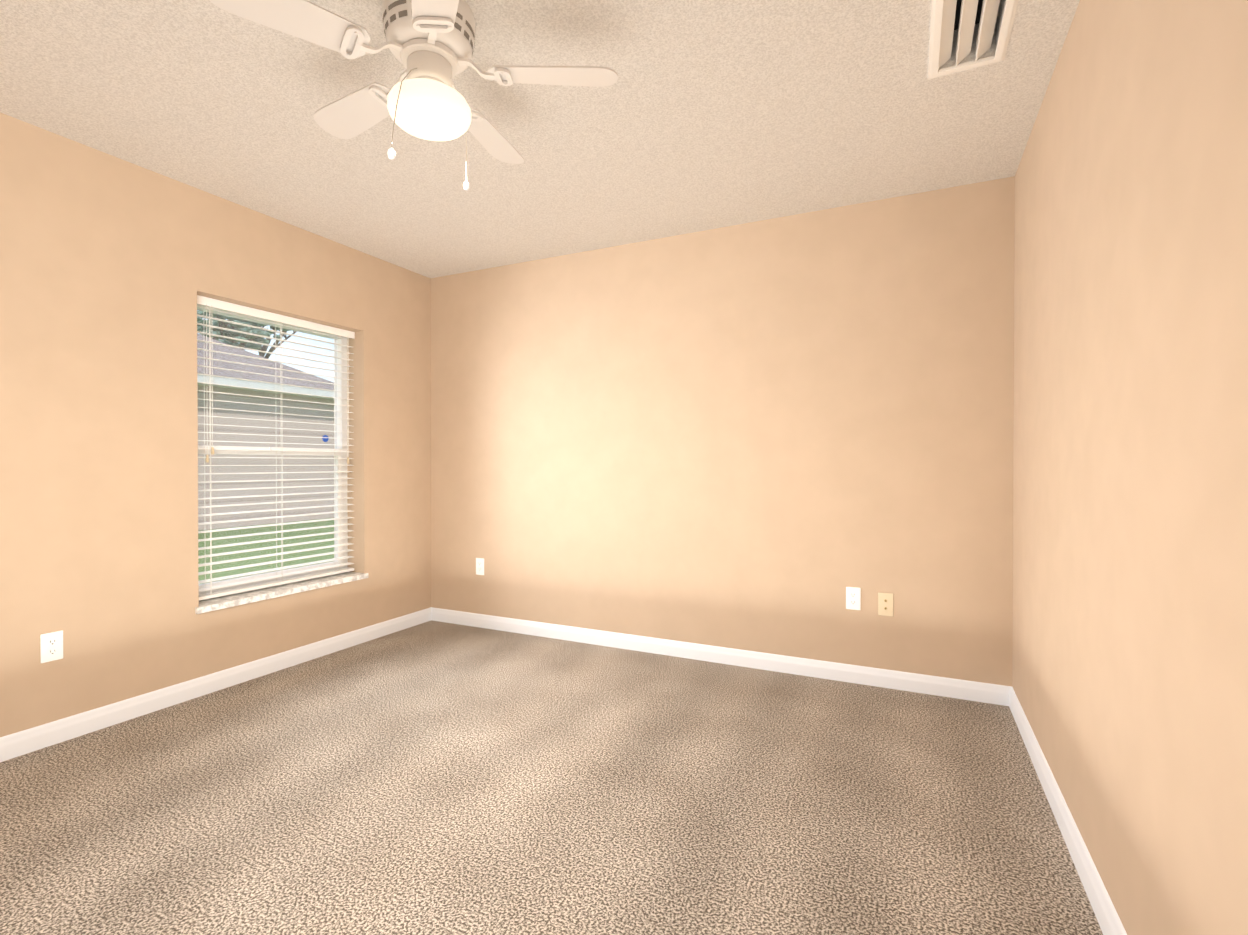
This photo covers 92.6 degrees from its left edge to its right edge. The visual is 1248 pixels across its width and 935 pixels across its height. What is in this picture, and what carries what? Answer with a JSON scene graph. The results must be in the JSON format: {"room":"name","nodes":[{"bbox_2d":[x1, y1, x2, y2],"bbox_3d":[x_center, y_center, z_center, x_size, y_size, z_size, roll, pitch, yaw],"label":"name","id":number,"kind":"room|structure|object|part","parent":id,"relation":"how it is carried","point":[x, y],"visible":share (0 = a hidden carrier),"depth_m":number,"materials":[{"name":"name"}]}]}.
{"room":"empty bedroom","nodes":[
{"label":"empty bedroom","id":0,"kind":"room"},
{"bbox_2d":[0,112,430,736],"bbox_3d":[-2.304,-0.117,2.589,0.220,2.440,4.260,0,0,26],"label":"wall","id":1,"kind":"structure","parent":0,"point":[112,268],"depth_m":2.65,"materials":[{"name":"paint"}]},
{"bbox_2d":[40,630,62,662],"bbox_3d":[-2.281,0.715,2.378,0.008,0.115,0.070,0,0,26],"label":"electrical outlet","id":2,"kind":"object","parent":1,"relation":"attached to","point":[51,646],"visible":1,"depth_m":2.38,"materials":[{"name":"white plastic"}]},
{"bbox_2d":[0,607,430,761],"bbox_3d":[-2.198,1.059,2.547,0.014,0.089,3.820,0,0,26],"label":"baseboard","id":3,"kind":"structure","parent":1,"relation":"attached to","point":[20,743],"depth_m":2.80,"materials":[{"name":"white wood"}]},
{"bbox_2d":[197,305,347,594],"bbox_3d":[-1.996,-0.093,3.379,0.085,1.520,0.970,0,0,26],"label":"window","id":4,"kind":"structure","parent":1,"relation":"in","point":[342,341],"depth_m":3.47,"materials":[{"name":"white plastic"}]},
{"bbox_2d":[197,295,354,599],"bbox_3d":[-1.929,-0.098,3.347,0.079,1.506,0.958,0,0,26],"label":"window blinds","id":5,"kind":"object","parent":4,"relation":"attached to","point":[206,302],"visible":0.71,"depth_m":3.30,"materials":[{"name":"white plastic"}]},
{"bbox_2d":[322,435,328,441],"bbox_3d":[-1.857,-0.180,3.708,0.001,0.044,0.044,0,0,26],"label":"window sticker","id":6,"kind":"object","parent":4,"relation":"attached to","point":[325,439],"visible":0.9,"depth_m":3.71,"materials":[{"name":"blue plastic"}]},
{"bbox_2d":[195,572,367,613],"bbox_3d":[-1.929,0.682,3.353,0.233,0.030,1.000,0,0,26],"label":"window sill","id":7,"kind":"structure","parent":1,"relation":"attached to","point":[226,601],"depth_m":3.24,"materials":[{"name":"stone"}]},
{"bbox_2d":[0,0,1079,277],"bbox_3d":[-0.616,-1.391,1.774,3.960,0.120,4.260,0,0,26],"label":"ceiling","id":8,"kind":"structure","parent":0,"point":[704,114],"depth_m":2.25,"materials":[{"name":"white paint"}]},
{"bbox_2d":[209,0,617,190],"bbox_3d":[-0.585,-1.081,1.783,1.046,0.500,1.052,0,0,26],"label":"ceiling fan","id":9,"kind":"object","parent":8,"relation":"hanging from","point":[430,44],"visible":1,"depth_m":1.70,"materials":[{"name":"white"}]},
{"bbox_3d":[-0.571,-1.215,1.753,0.260,0.232,0.260,0,0,26],"label":"motor","id":10,"kind":"part","parent":9,"relation":"part of","materials":[{"name":"white metal"}]},
{"bbox_3d":[-0.571,-1.048,1.755,0.236,0.114,0.236,0,0,26],"label":"globe","id":11,"kind":"part","parent":9,"relation":"part of","materials":[{"name":"white glass"}]},
{"bbox_2d":[928,0,1017,78],"bbox_3d":[1.002,-1.345,1.705,0.222,0.050,0.632,0,0,26],"label":"ceiling vent","id":12,"kind":"object","parent":8,"relation":"in","point":[943,12],"visible":1,"depth_m":1.84,"materials":[{"name":"white metal"}]},
{"bbox_2d":[954,0,982,29],"bbox_3d":[1.002,-1.490,1.704,0.210,0.080,0.620,0,0,26],"label":"duct","id":13,"kind":"object","parent":12,"relation":"in","point":[958,10],"depth_m":1.91,"materials":[{"name":"black metal"}]},
{"bbox_2d":[0,620,1102,934],"bbox_3d":[-0.616,1.169,1.793,3.960,0.120,4.260,0,0,26],"label":"floor","id":14,"kind":"structure","parent":0,"point":[434,778],"depth_m":1.94,"materials":[{"name":"carpet"}]},
{"bbox_2d":[430,176,1014,685],"bbox_3d":[0.254,-0.125,3.606,3.520,2.440,0.220,0,0,26],"label":"wall","id":15,"kind":"structure","parent":0,"point":[778,436],"depth_m":3.27,"materials":[{"name":"paint"}]},
{"bbox_2d":[476,558,483,574],"bbox_3d":[-0.985,0.677,4.077,0.070,0.115,0.008,0,0,26],"label":"electrical outlet","id":16,"kind":"object","parent":15,"relation":"attached to","point":[479,566],"visible":1,"depth_m":4.07,"materials":[{"name":"white plastic"}]},
{"bbox_2d":[431,607,1011,705],"bbox_3d":[0.204,1.052,3.509,3.520,0.089,0.014,0,0,26],"label":"baseboard","id":17,"kind":"structure","parent":15,"relation":"attached to","point":[943,686],"depth_m":3.27,"materials":[{"name":"white wood"}]},
{"bbox_2d":[846,587,860,609],"bbox_3d":[1.172,0.670,3.048,0.070,0.115,0.008,0,0,26],"label":"electrical outlet","id":18,"kind":"object","parent":15,"relation":"attached to","point":[853,598],"visible":1,"depth_m":3.04,"materials":[{"name":"white plastic"}]},
{"bbox_2d":[878,592,892,616],"bbox_3d":[1.307,0.685,2.979,0.070,0.115,0.016,0,0,26],"label":"outlet","id":19,"kind":"object","parent":15,"relation":"attached to","point":[885,604],"visible":1,"depth_m":2.98,"materials":[{"name":"beige plastic"}]},
{"bbox_2d":[1012,0,1247,934],"bbox_3d":[1.072,-0.105,0.978,0.220,2.440,4.260,0,0,26],"label":"wall","id":20,"kind":"structure","parent":0,"point":[1130,578],"depth_m":1.24,"materials":[{"name":"paint"}]},
{"bbox_2d":[1009,687,1126,934],"bbox_3d":[0.966,1.070,1.037,0.014,0.089,3.820,0,0,26],"label":"baseboard","id":21,"kind":"structure","parent":20,"relation":"attached to","point":[1106,915],"depth_m":1.72,"materials":[{"name":"white wood"}]},
{"label":"outside","id":22,"kind":"structure","parent":0,"visible":0},
{"bbox_2d":[198,518,333,583],"bbox_3d":[-27.787,1.230,18.866,59.770,0.200,110.000,0,0,26],"label":"lawn","id":23,"kind":"structure","parent":22,"point":[264,544],"depth_m":8.98,"materials":[{"name":"green plant"}]},
{"bbox_2d":[197,311,296,358],"bbox_3d":[-13.804,-2.988,20.186,6.077,8.198,5.596,0,0,26],"label":"tree","id":24,"kind":"object","parent":23,"relation":"on","point":[239,336],"depth_m":19.33,"materials":[{"name":"green plant"}]},
{"bbox_2d":[197,333,333,529],"bbox_3d":[-15.894,-1.588,6.351,10.860,5.625,22.560,0,0,26],"label":"house","id":25,"kind":"structure","parent":23,"relation":"on","point":[239,431],"depth_m":12.38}
]}

